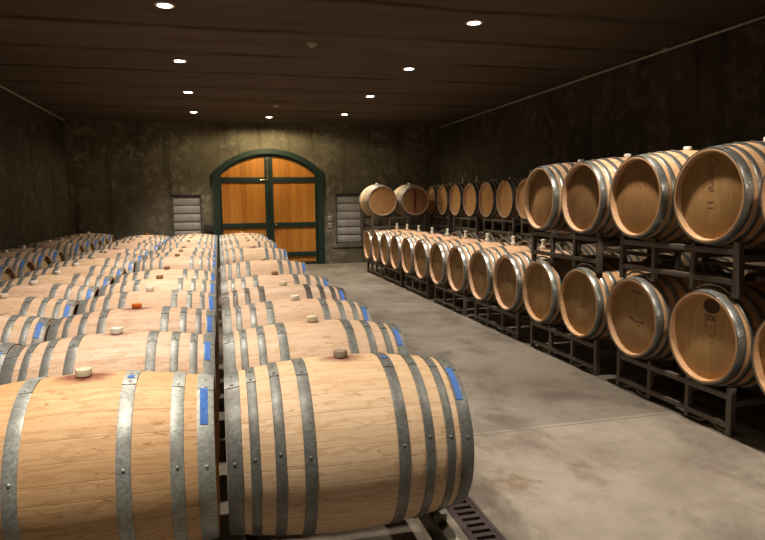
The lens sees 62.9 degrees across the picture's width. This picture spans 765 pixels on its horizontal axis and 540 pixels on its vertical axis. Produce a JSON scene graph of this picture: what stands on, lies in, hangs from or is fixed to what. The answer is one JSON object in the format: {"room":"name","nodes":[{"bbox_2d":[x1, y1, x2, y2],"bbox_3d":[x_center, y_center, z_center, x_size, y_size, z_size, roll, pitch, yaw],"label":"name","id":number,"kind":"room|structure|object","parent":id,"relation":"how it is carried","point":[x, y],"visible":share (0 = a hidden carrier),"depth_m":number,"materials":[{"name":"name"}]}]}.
{"room":"wine cellar","nodes":[
{"label":"wine cellar","id":0,"kind":"room"},
{"bbox_2d":[0,87,70,248],"bbox_3d":[-4.816,-0.688,5.126,0.200,3.430,18.440,-2,6,-14],"label":"wall","id":1,"kind":"structure","parent":0,"point":[34,204],"depth_m":11.24,"materials":[{"name":"concrete"}]},
{"bbox_2d":[63,119,440,263],"bbox_3d":[-2.808,-1.824,15.273,9.250,3.430,0.300,-2,6,-14],"label":"wall","id":2,"kind":"structure","parent":0,"point":[123,176],"depth_m":14.64,"materials":[{"name":"concrete"}]},
{"bbox_2d":[171,195,202,235],"bbox_3d":[-4.624,-1.159,14.835,0.665,1.245,0.200,-2,6,-14],"label":"window","id":3,"kind":"structure","parent":2,"relation":"in","point":[186,209],"depth_m":14.76,"materials":[{"name":"grey metal"}]},
{"bbox_2d":[212,149,324,267],"bbox_3d":[-2.749,-1.525,15.221,2.684,2.845,0.210,-2,6,-14],"label":"door","id":4,"kind":"structure","parent":2,"relation":"in","point":[277,194],"depth_m":15.23,"materials":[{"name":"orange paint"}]},
{"bbox_2d":[335,193,361,242],"bbox_3d":[-0.868,-1.310,15.806,0.670,1.245,0.200,-2,6,-14],"label":"window","id":5,"kind":"structure","parent":2,"relation":"in","point":[348,210],"depth_m":15.74,"materials":[{"name":"grey metal"}]},
{"bbox_2d":[0,0,764,125],"bbox_3d":[-0.460,-2.668,6.060,9.250,0.200,18.840,-2,6,-14],"label":"ceiling","id":6,"kind":"structure","parent":0,"point":[72,59],"depth_m":7.91,"materials":[{"name":"wood"}]},
{"bbox_2d":[212,262,764,539],"bbox_3d":[-0.417,0.940,6.456,9.250,0.200,18.840,-2,6,-14],"label":"floor","id":7,"kind":"structure","parent":0,"point":[563,451],"depth_m":3.95,"materials":[{"name":"concrete"}]},
{"bbox_2d":[245,511,458,539],"bbox_3d":[-0.268,1.089,3.065,0.920,0.240,1.470,-2,6,-14],"label":"rack","id":8,"kind":"object","parent":7,"relation":"on","point":[435,524],"visible":0.03,"depth_m":2.60,"materials":[{"name":"metal"}]},
{"bbox_2d":[222,315,408,373],"bbox_3d":[-0.376,0.616,3.407,0.940,0.740,0.710,-2,6,-15],"label":"wine barrel","id":9,"kind":"object","parent":8,"relation":"on","point":[257,346],"visible":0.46,"depth_m":3.20,"materials":[{"name":"brown wood"}]},
{"bbox_2d":[224,349,473,536],"bbox_3d":[-0.171,0.699,2.628,0.940,0.740,0.710,-2,6,-14],"label":"wine barrel","id":10,"kind":"object","parent":8,"relation":"on","point":[340,441],"visible":1,"depth_m":2.34,"materials":[{"name":"brown wood"}]},
{"bbox_2d":[367,259,391,277],"bbox_3d":[0.214,-0.079,13.301,0.832,0.318,1.192,-2,6,-14],"label":"rack","id":11,"kind":"object","parent":7,"relation":"on","point":[372,262],"visible":0.4,"depth_m":13.00,"materials":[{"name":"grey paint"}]},
{"bbox_2d":[364,222,404,259],"bbox_3d":[0.114,-0.625,13.601,0.940,0.832,0.710,-2,6,-14],"label":"wine barrel","id":12,"kind":"object","parent":11,"relation":"on","point":[368,234],"visible":0.3,"depth_m":13.49,"materials":[{"name":"brown wood"}]},
{"bbox_2d":[363,214,424,231],"bbox_3d":[0.241,-1.044,13.694,1.192,0.353,0.832,-2,6,-14],"label":"rack","id":13,"kind":"object","parent":12,"relation":"on","point":[387,218],"visible":0.83,"depth_m":13.41,"materials":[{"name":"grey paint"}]},
{"bbox_2d":[359,183,396,216],"bbox_3d":[-0.113,-1.510,13.551,0.710,0.740,0.940,-2,6,-14],"label":"wine barrel","id":14,"kind":"object","parent":13,"relation":"on","point":[378,200],"visible":0.98,"depth_m":13.15,"materials":[{"name":"brown wood"}]},
{"bbox_2d":[394,183,428,215],"bbox_3d":[0.584,-1.538,13.731,0.710,0.740,0.940,-2,6,-14],"label":"wine barrel","id":15,"kind":"object","parent":13,"relation":"on","point":[412,200],"visible":0.86,"depth_m":13.33,"materials":[{"name":"brown wood"}]},
{"bbox_2d":[371,223,413,262],"bbox_3d":[0.301,-0.549,12.889,0.940,0.832,0.710,-2,6,-15],"label":"wine barrel","id":16,"kind":"object","parent":11,"relation":"on","point":[376,237],"visible":0.3,"depth_m":12.79,"materials":[{"name":"brown wood"}]},
{"bbox_2d":[384,265,416,286],"bbox_3d":[0.582,0.070,11.901,0.832,0.318,1.192,-2,6,-14],"label":"rack","id":17,"kind":"object","parent":7,"relation":"on","point":[401,272],"visible":0.45,"depth_m":11.62,"materials":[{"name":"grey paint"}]},
{"bbox_2d":[380,224,425,265],"bbox_3d":[0.484,-0.475,12.197,0.940,0.832,0.710,-2,6,-14],"label":"wine barrel","id":18,"kind":"object","parent":17,"relation":"on","point":[385,241],"visible":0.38,"depth_m":12.07,"materials":[{"name":"brown wood"}]},
{"bbox_2d":[390,226,439,270],"bbox_3d":[0.668,-0.400,11.494,0.940,0.832,0.710,-2,6,-15],"label":"wine barrel","id":19,"kind":"object","parent":17,"relation":"on","point":[396,240],"visible":0.35,"depth_m":11.36,"materials":[{"name":"brown wood"}]},
{"bbox_2d":[406,274,449,298],"bbox_3d":[0.956,0.222,10.477,0.832,0.318,1.192,-2,6,-14],"label":"rack","id":20,"kind":"object","parent":7,"relation":"on","point":[428,282],"visible":0.41,"depth_m":10.19,"materials":[{"name":"black metal"}]},
{"bbox_2d":[401,227,453,274],"bbox_3d":[0.855,-0.324,10.782,0.940,0.832,0.710,-2,6,-15],"label":"wine barrel","id":21,"kind":"object","parent":20,"relation":"on","point":[408,244],"visible":0.34,"depth_m":10.64,"materials":[{"name":"brown wood"}]},
{"bbox_2d":[414,229,474,279],"bbox_3d":[1.045,-0.247,10.061,0.940,0.832,0.710,-2,6,-15],"label":"wine barrel","id":22,"kind":"object","parent":20,"relation":"on","point":[423,246],"visible":0.34,"depth_m":9.92,"materials":[{"name":"brown wood"}]},
{"bbox_2d":[435,284,474,315],"bbox_3d":[1.342,0.378,9.010,0.832,0.318,1.192,-2,6,-14],"label":"rack","id":23,"kind":"object","parent":7,"relation":"on","point":[446,290],"visible":0.42,"depth_m":8.73,"materials":[{"name":"black metal"}]},
{"bbox_2d":[429,231,495,285],"bbox_3d":[1.237,-0.170,9.330,0.940,0.832,0.710,-2,6,-15],"label":"wine barrel","id":24,"kind":"object","parent":23,"relation":"on","point":[439,251],"visible":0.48,"depth_m":9.18,"materials":[{"name":"brown wood"}]},
{"bbox_2d":[447,233,520,293],"bbox_3d":[1.435,-0.090,8.579,0.940,0.832,0.710,-2,6,-15],"label":"wine barrel","id":25,"kind":"object","parent":23,"relation":"on","point":[459,256],"visible":0.48,"depth_m":8.42,"materials":[{"name":"brown wood"}]},
{"bbox_2d":[446,495,505,539],"bbox_3d":[-0.411,0.922,6.230,0.160,0.122,16.406,-2,6,-14],"label":"drain","id":26,"kind":"object","parent":7,"relation":"on","point":[470,518],"visible":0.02,"depth_m":2.99,"materials":[{"name":"metal"}]},
{"bbox_2d":[475,299,566,339],"bbox_3d":[1.732,0.536,7.526,0.832,0.318,1.192,-2,6,-14],"label":"rack","id":27,"kind":"object","parent":7,"relation":"on","point":[490,306],"visible":0.44,"depth_m":7.26,"materials":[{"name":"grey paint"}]},
{"bbox_2d":[468,236,549,302],"bbox_3d":[1.632,-0.010,7.829,0.940,0.832,0.710,-2,6,-14],"label":"wine barrel","id":28,"kind":"object","parent":27,"relation":"on","point":[482,262],"visible":0.46,"depth_m":7.67,"materials":[{"name":"brown wood"}]},
{"bbox_2d":[493,239,583,312],"bbox_3d":[1.820,0.067,7.112,0.940,0.832,0.710,-2,6,-15],"label":"wine barrel","id":29,"kind":"object","parent":27,"relation":"on","point":[509,269],"visible":0.44,"depth_m":6.96,"materials":[{"name":"brown wood"}]},
{"bbox_2d":[530,318,676,375],"bbox_3d":[2.106,0.688,6.105,0.832,0.318,1.192,-2,6,-14],"label":"rack","id":30,"kind":"object","parent":7,"relation":"on","point":[595,343],"visible":0.47,"depth_m":5.81,"materials":[{"name":"grey metal"}]},
{"bbox_2d":[522,244,619,324],"bbox_3d":[2.006,0.142,6.405,0.940,0.832,0.710,-2,6,-15],"label":"wine barrel","id":31,"kind":"object","parent":30,"relation":"on","point":[542,279],"visible":0.33,"depth_m":6.24,"materials":[{"name":"brown wood"}]},
{"bbox_2d":[559,259,674,340],"bbox_3d":[2.194,0.264,5.698,0.940,0.740,0.710,-2,6,-14],"label":"wine barrel","id":32,"kind":"object","parent":30,"relation":"on","point":[584,292],"visible":0.42,"depth_m":5.51,"materials":[{"name":"brown wood"}]},
{"bbox_2d":[531,228,680,272],"bbox_3d":[2.095,-0.223,6.005,0.832,0.353,1.192,-2,6,-14],"label":"rack","id":33,"kind":"object","parent":32,"relation":"on","point":[599,240],"visible":0.72,"depth_m":5.76,"materials":[{"name":"black metal"}]},
{"bbox_2d":[524,159,583,233],"bbox_3d":[1.996,-0.741,6.308,0.940,0.740,0.710,-2,6,-14],"label":"wine barrel","id":34,"kind":"object","parent":33,"relation":"on","point":[543,186],"visible":0.33,"depth_m":6.13,"materials":[{"name":"brown wood"}]},
{"bbox_2d":[561,154,630,236],"bbox_3d":[2.183,-0.665,5.596,0.940,0.740,0.710,-2,6,-15],"label":"wine barrel","id":35,"kind":"object","parent":33,"relation":"on","point":[585,205],"visible":0.34,"depth_m":5.41,"materials":[{"name":"brown wood"}]},
{"bbox_2d":[616,348,764,436],"bbox_3d":[2.480,0.840,4.681,0.832,0.318,1.192,-2,6,-14],"label":"rack","id":36,"kind":"object","parent":7,"relation":"on","point":[691,385],"visible":0.64,"depth_m":4.39,"materials":[{"name":"grey metal"}]},
{"bbox_2d":[606,266,746,360],"bbox_3d":[2.381,0.339,4.986,0.940,0.740,0.710,-2,6,-15],"label":"wine barrel","id":37,"kind":"object","parent":36,"relation":"on","point":[639,309],"visible":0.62,"depth_m":4.79,"materials":[{"name":"brown wood"}]},
{"bbox_2d":[668,277,764,386],"bbox_3d":[2.568,0.415,4.274,0.940,0.740,0.710,-2,6,-15],"label":"wine barrel","id":38,"kind":"object","parent":36,"relation":"on","point":[711,333],"visible":0.93,"depth_m":4.08,"materials":[{"name":"brown wood"}]},
{"bbox_2d":[619,234,764,298],"bbox_3d":[2.469,-0.071,4.581,0.832,0.353,1.192,-2,6,-14],"label":"rack","id":39,"kind":"object","parent":38,"relation":"on","point":[741,256],"visible":0.85,"depth_m":4.38,"materials":[{"name":"black metal"}]},
{"bbox_2d":[609,146,696,241],"bbox_3d":[2.370,-0.589,4.884,0.940,0.740,0.710,-2,6,-15],"label":"wine barrel","id":40,"kind":"object","parent":39,"relation":"on","point":[642,186],"visible":0.5,"depth_m":4.70,"materials":[{"name":"brown wood"}]},
{"bbox_2d":[673,137,764,248],"bbox_3d":[2.557,-0.513,4.172,0.940,0.740,0.710,-2,6,-15],"label":"wine barrel","id":41,"kind":"object","parent":39,"relation":"on","point":[716,196],"visible":0.98,"depth_m":3.98,"materials":[{"name":"brown wood"}]},
{"bbox_3d":[-2.617,0.558,8.155,0.920,0.240,1.460,-2,6,-14],"label":"rack","id":42,"kind":"object","parent":7,"relation":"on","visible":0},
{"bbox_2d":[135,254,218,307],"bbox_3d":[-2.521,0.168,7.723,0.940,0.740,0.710,-2,6,-15],"label":"wine barrel","id":43,"kind":"object","parent":42,"relation":"on","point":[177,261],"visible":0.37,"depth_m":7.53,"materials":[{"name":"brown wood"}]},
{"bbox_2d":[143,249,218,297],"bbox_3d":[-2.723,0.086,8.492,0.940,0.740,0.710,-2,6,-14],"label":"wine barrel","id":44,"kind":"object","parent":42,"relation":"on","point":[181,252],"visible":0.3,"depth_m":8.37,"materials":[{"name":"brown wood"}]},
{"bbox_3d":[-0.668,0.927,4.585,0.920,0.240,1.430,-2,6,-14],"label":"rack","id":45,"kind":"object","parent":7,"relation":"on","visible":0},
{"bbox_2d":[221,281,346,309],"bbox_3d":[-0.770,0.456,4.908,0.940,0.740,0.710,-2,6,-15],"label":"wine barrel","id":46,"kind":"object","parent":45,"relation":"on","point":[258,294],"visible":0.3,"depth_m":4.74,"materials":[{"name":"brown wood"}]},
{"bbox_2d":[222,295,371,335],"bbox_3d":[-0.576,0.535,4.167,0.940,0.740,0.710,-2,6,-15],"label":"wine barrel","id":47,"kind":"object","parent":45,"relation":"on","point":[265,313],"visible":0.32,"depth_m":3.98,"materials":[{"name":"brown wood"}]},
{"bbox_3d":[-0.955,0.810,5.677,0.920,0.240,0.660,-2,6,-14],"label":"rack","id":48,"kind":"object","parent":7,"relation":"on","visible":0},
{"bbox_2d":[221,271,329,306],"bbox_3d":[-0.960,0.379,5.630,0.940,0.740,0.710,-2,6,-14],"label":"wine barrel","id":49,"kind":"object","parent":48,"relation":"on","point":[275,278],"visible":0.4,"depth_m":5.47,"materials":[{"name":"brown wood"}]},
{"bbox_3d":[-1.334,0.657,7.120,0.920,0.240,0.660,-2,6,-14],"label":"rack","id":50,"kind":"object","parent":7,"relation":"on","visible":0},
{"bbox_2d":[220,257,307,280],"bbox_3d":[-1.339,0.225,7.073,0.940,0.740,0.710,-2,6,-14],"label":"wine barrel","id":51,"kind":"object","parent":50,"relation":"on","point":[248,268],"visible":0.34,"depth_m":6.86,"materials":[{"name":"brown wood"}]},
{"bbox_3d":[-1.860,0.444,9.121,0.920,0.240,0.660,-2,6,-14],"label":"rack","id":52,"kind":"object","parent":7,"relation":"on","visible":0},
{"bbox_2d":[220,245,287,264],"bbox_3d":[-1.865,0.012,9.074,0.940,0.740,0.710,-2,6,-15],"label":"wine barrel","id":53,"kind":"object","parent":52,"relation":"on","point":[253,253],"visible":0.34,"depth_m":8.85,"materials":[{"name":"brown wood"}]},
{"bbox_3d":[-2.375,0.235,11.079,0.920,0.240,1.430,-2,6,-14],"label":"rack","id":54,"kind":"object","parent":7,"relation":"on","visible":0},
{"bbox_2d":[220,239,276,250],"bbox_3d":[-2.283,-0.157,10.661,0.940,0.740,0.710,-2,6,-14],"label":"wine barrel","id":55,"kind":"object","parent":54,"relation":"on","point":[238,244],"visible":0.3,"depth_m":10.47,"materials":[{"name":"brown wood"}]},
{"bbox_3d":[-1.213,1.127,2.816,0.920,0.240,1.460,-2,6,-14],"label":"rack","id":56,"kind":"object","parent":7,"relation":"on","visible":0},
{"bbox_2d":[0,367,219,539],"bbox_3d":[-1.117,0.737,2.384,0.940,0.740,0.710,-2,6,-14],"label":"wine barrel","id":57,"kind":"object","parent":56,"relation":"on","point":[85,454],"visible":1,"depth_m":2.13,"materials":[{"name":"brown wood"}]},
{"bbox_2d":[0,327,219,453],"bbox_3d":[-1.319,0.655,3.153,0.940,0.740,0.710,-2,6,-14],"label":"wine barrel","id":58,"kind":"object","parent":56,"relation":"on","point":[118,350],"visible":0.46,"depth_m":2.96,"materials":[{"name":"brown wood"}]},
{"bbox_3d":[-1.614,0.965,4.340,0.920,0.240,1.450,-2,6,-14],"label":"rack","id":59,"kind":"object","parent":7,"relation":"on","visible":0},
{"bbox_2d":[46,303,218,398],"bbox_3d":[-1.519,0.574,3.913,0.940,0.740,0.710,-2,6,-14],"label":"wine barrel","id":60,"kind":"object","parent":59,"relation":"on","point":[136,318],"visible":0.34,"depth_m":3.74,"materials":[{"name":"brown wood"}]},
{"bbox_2d":[77,287,218,364],"bbox_3d":[-1.719,0.493,4.673,0.940,0.740,0.710,-2,6,-15],"label":"wine barrel","id":61,"kind":"object","parent":59,"relation":"on","point":[151,297],"visible":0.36,"depth_m":4.51,"materials":[{"name":"brown wood"}]},
{"bbox_3d":[-2.013,0.803,5.860,0.920,0.240,1.450,-2,6,-14],"label":"rack","id":62,"kind":"object","parent":7,"relation":"on","visible":0},
{"bbox_2d":[98,275,218,350],"bbox_3d":[-1.919,0.412,5.433,0.940,0.740,0.710,-2,6,-14],"label":"wine barrel","id":63,"kind":"object","parent":62,"relation":"on","point":[160,283],"visible":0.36,"depth_m":5.28,"materials":[{"name":"brown wood"}]},
{"bbox_2d":[114,266,218,328],"bbox_3d":[-2.119,0.331,6.193,0.940,0.740,0.710,-2,6,-14],"label":"wine barrel","id":64,"kind":"object","parent":62,"relation":"on","point":[166,272],"visible":0.25,"depth_m":6.05,"materials":[{"name":"brown wood"}]},
{"bbox_3d":[-2.907,0.441,9.261,0.920,0.240,0.660,-2,6,-14],"label":"rack","id":65,"kind":"object","parent":7,"relation":"on","visible":0},
{"bbox_2d":[149,245,218,288],"bbox_3d":[-2.913,0.009,9.214,0.940,0.740,0.710,-2,6,-15],"label":"wine barrel","id":66,"kind":"object","parent":65,"relation":"on","point":[184,248],"visible":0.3,"depth_m":9.09,"materials":[{"name":"brown wood"}]},
{"bbox_3d":[-3.287,0.287,10.704,0.920,0.240,0.660,-2,6,-14],"label":"rack","id":67,"kind":"object","parent":7,"relation":"on","visible":0},
{"bbox_2d":[159,240,218,278],"bbox_3d":[-3.292,-0.144,10.657,0.940,0.740,0.710,-2,6,-15],"label":"wine barrel","id":68,"kind":"object","parent":67,"relation":"on","point":[199,244],"visible":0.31,"depth_m":10.49,"materials":[{"name":"brown wood"}]},
{"bbox_3d":[-2.361,1.077,3.402,0.920,0.240,1.380,-2,6,-14],"label":"rack","id":69,"kind":"object","parent":7,"relation":"on","visible":0},
{"bbox_2d":[0,342,22,372],"bbox_3d":[-2.275,0.682,3.009,0.940,0.740,0.710,-2,6,-14],"label":"wine barrel","id":70,"kind":"object","parent":69,"relation":"on","point":[6,347],"visible":0.13,"depth_m":3.02,"materials":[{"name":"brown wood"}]},
{"bbox_2d":[0,314,54,345],"bbox_3d":[-2.457,0.608,3.701,0.940,0.740,0.710,-2,6,-15],"label":"wine barrel","id":71,"kind":"object","parent":69,"relation":"on","point":[23,330],"visible":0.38,"depth_m":3.62,"materials":[{"name":"brown wood"}]},
{"bbox_3d":[-2.732,0.926,4.812,0.920,0.240,1.410,-2,6,-14],"label":"rack","id":72,"kind":"object","parent":7,"relation":"on","visible":0},
{"bbox_2d":[0,293,79,318],"bbox_3d":[-2.642,0.533,4.404,0.940,0.740,0.710,-2,6,-14],"label":"wine barrel","id":73,"kind":"object","parent":72,"relation":"on","point":[49,307],"visible":0.31,"depth_m":4.30,"materials":[{"name":"brown wood"}]},
{"bbox_2d":[0,281,99,300],"bbox_3d":[-2.832,0.457,5.125,0.940,0.740,0.710,-2,6,-14],"label":"wine barrel","id":74,"kind":"object","parent":72,"relation":"on","point":[71,291],"visible":0.29,"depth_m":5.00,"materials":[{"name":"brown wood"}]},
{"bbox_3d":[-3.122,0.768,6.298,0.920,0.240,1.460,-2,6,-14],"label":"rack","id":75,"kind":"object","parent":7,"relation":"on","visible":0},
{"bbox_2d":[0,271,113,287],"bbox_3d":[-3.026,0.378,5.866,0.940,0.740,0.710,-2,6,-14],"label":"wine barrel","id":76,"kind":"object","parent":75,"relation":"on","point":[89,280],"visible":0.26,"depth_m":5.73,"materials":[{"name":"brown wood"}]},
{"bbox_2d":[24,263,126,278],"bbox_3d":[-3.229,0.296,6.636,0.940,0.740,0.710,-2,6,-14],"label":"wine barrel","id":77,"kind":"object","parent":75,"relation":"on","point":[95,270],"visible":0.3,"depth_m":6.50,"materials":[{"name":"brown wood"}]},
{"bbox_3d":[-3.567,0.588,7.991,0.920,0.240,1.560,-2,6,-14],"label":"rack","id":78,"kind":"object","parent":7,"relation":"on","visible":0},
{"bbox_2d":[47,256,135,272],"bbox_3d":[-3.459,0.203,7.511,0.940,0.740,0.710,-2,6,-15],"label":"wine barrel","id":79,"kind":"object","parent":78,"relation":"on","point":[129,265],"visible":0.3,"depth_m":7.38,"materials":[{"name":"brown wood"}]},
{"bbox_2d":[66,251,143,260],"bbox_3d":[-3.686,0.110,8.377,0.940,0.740,0.710,-2,6,-15],"label":"wine barrel","id":80,"kind":"object","parent":78,"relation":"on","point":[127,256],"visible":0.25,"depth_m":8.24,"materials":[{"name":"brown wood"}]},
{"bbox_3d":[-3.884,0.460,9.194,0.920,0.240,0.660,-2,6,-14],"label":"rack","id":81,"kind":"object","parent":7,"relation":"on","visible":0},
{"bbox_2d":[79,247,149,255],"bbox_3d":[-3.889,0.028,9.146,0.940,0.740,0.710,-2,6,-14],"label":"wine barrel","id":82,"kind":"object","parent":81,"relation":"on","point":[114,250],"visible":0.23,"depth_m":9.03,"materials":[{"name":"brown wood"}]},
{"bbox_3d":[-4.341,0.274,10.935,0.920,0.240,1.400,-2,6,-14],"label":"rack","id":83,"kind":"object","parent":7,"relation":"on","visible":0},
{"bbox_2d":[97,241,158,251],"bbox_3d":[-4.253,-0.119,10.532,0.940,0.740,0.710,-2,6,-14],"label":"wine barrel","id":84,"kind":"object","parent":83,"relation":"on","point":[140,246],"visible":0.28,"depth_m":10.37,"materials":[{"name":"brown wood"}]},
{"bbox_3d":[-4.527,0.685,6.980,0.920,0.290,1.440,-2,6,-14],"label":"rack","id":85,"kind":"object","parent":7,"relation":"on","visible":0},
{"bbox_2d":[0,257,35,277],"bbox_3d":[-4.631,0.189,7.305,0.940,0.740,0.710,-2,6,-15],"label":"wine barrel","id":86,"kind":"object","parent":85,"relation":"on","point":[20,266],"visible":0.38,"depth_m":7.23,"materials":[{"name":"brown wood"}]},
{"bbox_3d":[-4.929,0.524,8.489,0.920,0.290,1.460,-2,6,-14],"label":"rack","id":87,"kind":"object","parent":7,"relation":"on","visible":0},
{"bbox_2d":[0,250,51,269],"bbox_3d":[-4.828,0.109,8.056,0.940,0.740,0.710,-2,6,-14],"label":"wine barrel","id":88,"kind":"object","parent":87,"relation":"on","point":[41,261],"visible":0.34,"depth_m":7.97,"materials":[{"name":"brown wood"}]},
{"bbox_2d":[0,246,65,262],"bbox_3d":[-5.040,0.027,8.823,0.940,0.740,0.710,-2,6,-15],"label":"wine barrel","id":89,"kind":"object","parent":87,"relation":"on","point":[56,255],"visible":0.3,"depth_m":8.73,"materials":[{"name":"brown wood"}]},
{"bbox_3d":[-5.449,0.307,10.528,0.920,0.290,1.410,-2,6,-14],"label":"rack","id":90,"kind":"object","parent":7,"relation":"on","visible":0},
{"bbox_2d":[15,240,84,258],"bbox_3d":[-5.370,-0.111,10.114,0.940,0.740,0.710,-2,6,-14],"label":"wine barrel","id":91,"kind":"object","parent":90,"relation":"on","point":[69,249],"visible":0.3,"depth_m":9.96,"materials":[{"name":"brown wood"}]},
{"bbox_3d":[2.850,0.989,3.274,0.832,0.318,1.192,-2,6,-14],"label":"rack","id":92,"kind":"object","parent":7,"relation":"on","visible":0},
{"bbox_2d":[751,320,764,394],"bbox_3d":[2.751,0.489,3.577,0.940,0.740,0.710,-2,6,-14],"label":"wine barrel","id":93,"kind":"object","parent":92,"relation":"on","point":[758,346],"visible":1,"depth_m":3.73,"materials":[{"name":"brown wood"}]},
{"bbox_3d":[3.470,0.615,6.622,0.832,0.318,1.192,-2,6,-14],"label":"rack","id":94,"kind":"object","parent":7,"relation":"on","visible":0},
{"bbox_2d":[639,252,712,266],"bbox_3d":[3.371,0.069,6.922,0.940,0.832,0.710,-2,6,-14],"label":"wine barrel","id":95,"kind":"object","parent":94,"relation":"on","point":[685,256],"visible":0.05,"depth_m":6.67,"materials":[{"name":"brown wood"}]},
{"bbox_2d":[687,256,764,277],"bbox_3d":[3.558,0.145,6.210,0.940,0.832,0.710,-2,6,-15],"label":"wine barrel","id":96,"kind":"object","parent":94,"relation":"on","point":[725,259],"visible":0.06,"depth_m":6.00,"materials":[{"name":"brown wood"}]},
{"bbox_3d":[2.731,0.315,9.436,0.832,0.318,1.192,-2,6,-14],"label":"rack","id":97,"kind":"object","parent":7,"relation":"on","visible":0},
{"bbox_2d":[545,233,583,250],"bbox_3d":[2.817,-0.155,9.029,0.940,0.832,0.710,-2,6,-15],"label":"wine barrel","id":98,"kind":"object","parent":97,"relation":"on","point":[567,245],"visible":0.04,"depth_m":8.76,"materials":[{"name":"brown wood"}]},
{"bbox_2d":[521,218,572,244],"bbox_3d":[2.720,-0.596,9.336,0.832,0.353,1.192,-2,6,-14],"label":"rack","id":99,"kind":"object","parent":98,"relation":"on","point":[523,223],"visible":0.19,"depth_m":9.74,"materials":[{"name":"black metal"}]},
{"bbox_2d":[516,178,526,219],"bbox_3d":[2.622,-1.113,9.635,0.940,0.740,0.710,-2,6,-15],"label":"wine barrel","id":100,"kind":"object","parent":99,"relation":"on","point":[520,189],"visible":0.13,"depth_m":9.70,"materials":[{"name":"brown wood"}]},
{"bbox_3d":[2.364,0.167,10.831,0.832,0.318,1.192,-2,6,-14],"label":"rack","id":101,"kind":"object","parent":7,"relation":"on","visible":0},
{"bbox_2d":[498,227,531,243],"bbox_3d":[2.450,-0.304,10.424,0.940,0.832,0.710,-2,6,-14],"label":"wine barrel","id":102,"kind":"object","parent":101,"relation":"on","point":[508,239],"visible":0.09,"depth_m":10.22,"materials":[{"name":"brown wood"}]},
{"bbox_2d":[483,217,550,236],"bbox_3d":[2.353,-0.744,10.731,0.832,0.353,1.192,-2,6,-14],"label":"rack","id":103,"kind":"object","parent":102,"relation":"on","point":[513,222],"visible":0.45,"depth_m":10.65,"materials":[{"name":"black metal"}]},
{"bbox_2d":[479,177,511,219],"bbox_3d":[2.255,-1.261,11.030,0.940,0.740,0.710,-2,6,-15],"label":"wine barrel","id":104,"kind":"object","parent":103,"relation":"on","point":[488,190],"visible":0.43,"depth_m":10.87,"materials":[{"name":"brown wood"}]},
{"bbox_2d":[496,170,531,220],"bbox_3d":[2.439,-1.232,10.322,0.940,0.832,0.710,-2,6,-14],"label":"wine barrel","id":105,"kind":"object","parent":103,"relation":"on","point":[506,191],"visible":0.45,"depth_m":10.17,"materials":[{"name":"brown wood"}]},
{"bbox_3d":[1.991,0.015,12.250,0.832,0.318,1.192,-2,6,-14],"label":"rack","id":106,"kind":"object","parent":7,"relation":"on","visible":0},
{"bbox_2d":[467,224,511,238],"bbox_3d":[2.079,-0.455,11.838,0.940,0.832,0.710,-2,6,-15],"label":"wine barrel","id":107,"kind":"object","parent":106,"relation":"on","point":[471,235],"visible":0.05,"depth_m":11.61,"materials":[{"name":"brown wood"}]},
{"bbox_2d":[453,215,517,234],"bbox_3d":[1.980,-0.896,12.150,0.832,0.353,1.192,-2,6,-14],"label":"rack","id":108,"kind":"object","parent":107,"relation":"on","point":[461,219],"visible":0.51,"depth_m":12.04,"materials":[{"name":"black metal"}]},
{"bbox_2d":[449,176,477,217],"bbox_3d":[1.880,-1.459,12.448,0.940,0.832,0.710,-2,6,-14],"label":"wine barrel","id":109,"kind":"object","parent":108,"relation":"on","point":[457,190],"visible":0.4,"depth_m":12.31,"materials":[{"name":"brown wood"}]},
{"bbox_2d":[463,179,493,218],"bbox_3d":[2.068,-1.337,11.742,0.940,0.740,0.710,-2,6,-15],"label":"wine barrel","id":110,"kind":"object","parent":108,"relation":"on","point":[471,191],"visible":0.38,"depth_m":11.58,"materials":[{"name":"brown wood"}]},
{"bbox_3d":[1.618,-0.136,13.669,0.832,0.318,1.192,-2,6,-14],"label":"rack","id":111,"kind":"object","parent":7,"relation":"on","visible":0},
{"bbox_2d":[439,222,479,234],"bbox_3d":[1.704,-0.606,13.262,0.940,0.832,0.710,-2,6,-14],"label":"wine barrel","id":112,"kind":"object","parent":111,"relation":"on","point":[451,229],"visible":0.12,"depth_m":13.06,"materials":[{"name":"brown wood"}]},
{"bbox_2d":[429,214,482,231],"bbox_3d":[1.607,-1.047,13.569,0.832,0.353,1.192,-2,6,-14],"label":"rack","id":113,"kind":"object","parent":112,"relation":"on","point":[442,218],"visible":0.48,"depth_m":13.39,"materials":[{"name":"black metal"}]},
{"bbox_2d":[427,183,449,215],"bbox_3d":[1.509,-1.564,13.868,0.940,0.740,0.710,-2,6,-15],"label":"wine barrel","id":114,"kind":"object","parent":113,"relation":"on","point":[432,191],"visible":0.32,"depth_m":13.70,"materials":[{"name":"brown wood"}]},
{"bbox_2d":[437,177,463,216],"bbox_3d":[1.693,-1.535,13.160,0.940,0.832,0.710,-2,6,-15],"label":"wine barrel","id":115,"kind":"object","parent":113,"relation":"on","point":[443,194],"visible":0.33,"depth_m":13.03,"materials":[{"name":"brown wood"}]},
{"bbox_2d":[441,14,764,241],"bbox_3d":[3.939,-1.040,7.390,0.200,3.430,18.440,-2,6,-14],"label":"wall","id":116,"kind":"structure","parent":0,"point":[707,92],"depth_m":8.70,"materials":[{"name":"concrete"}]},
{"bbox_2d":[439,15,764,127],"bbox_3d":[3.798,-2.714,7.175,0.044,0.052,18.400,-2,6,-14],"label":"trim","id":117,"kind":"structure","parent":116,"relation":"attached to","point":[665,49],"depth_m":8.52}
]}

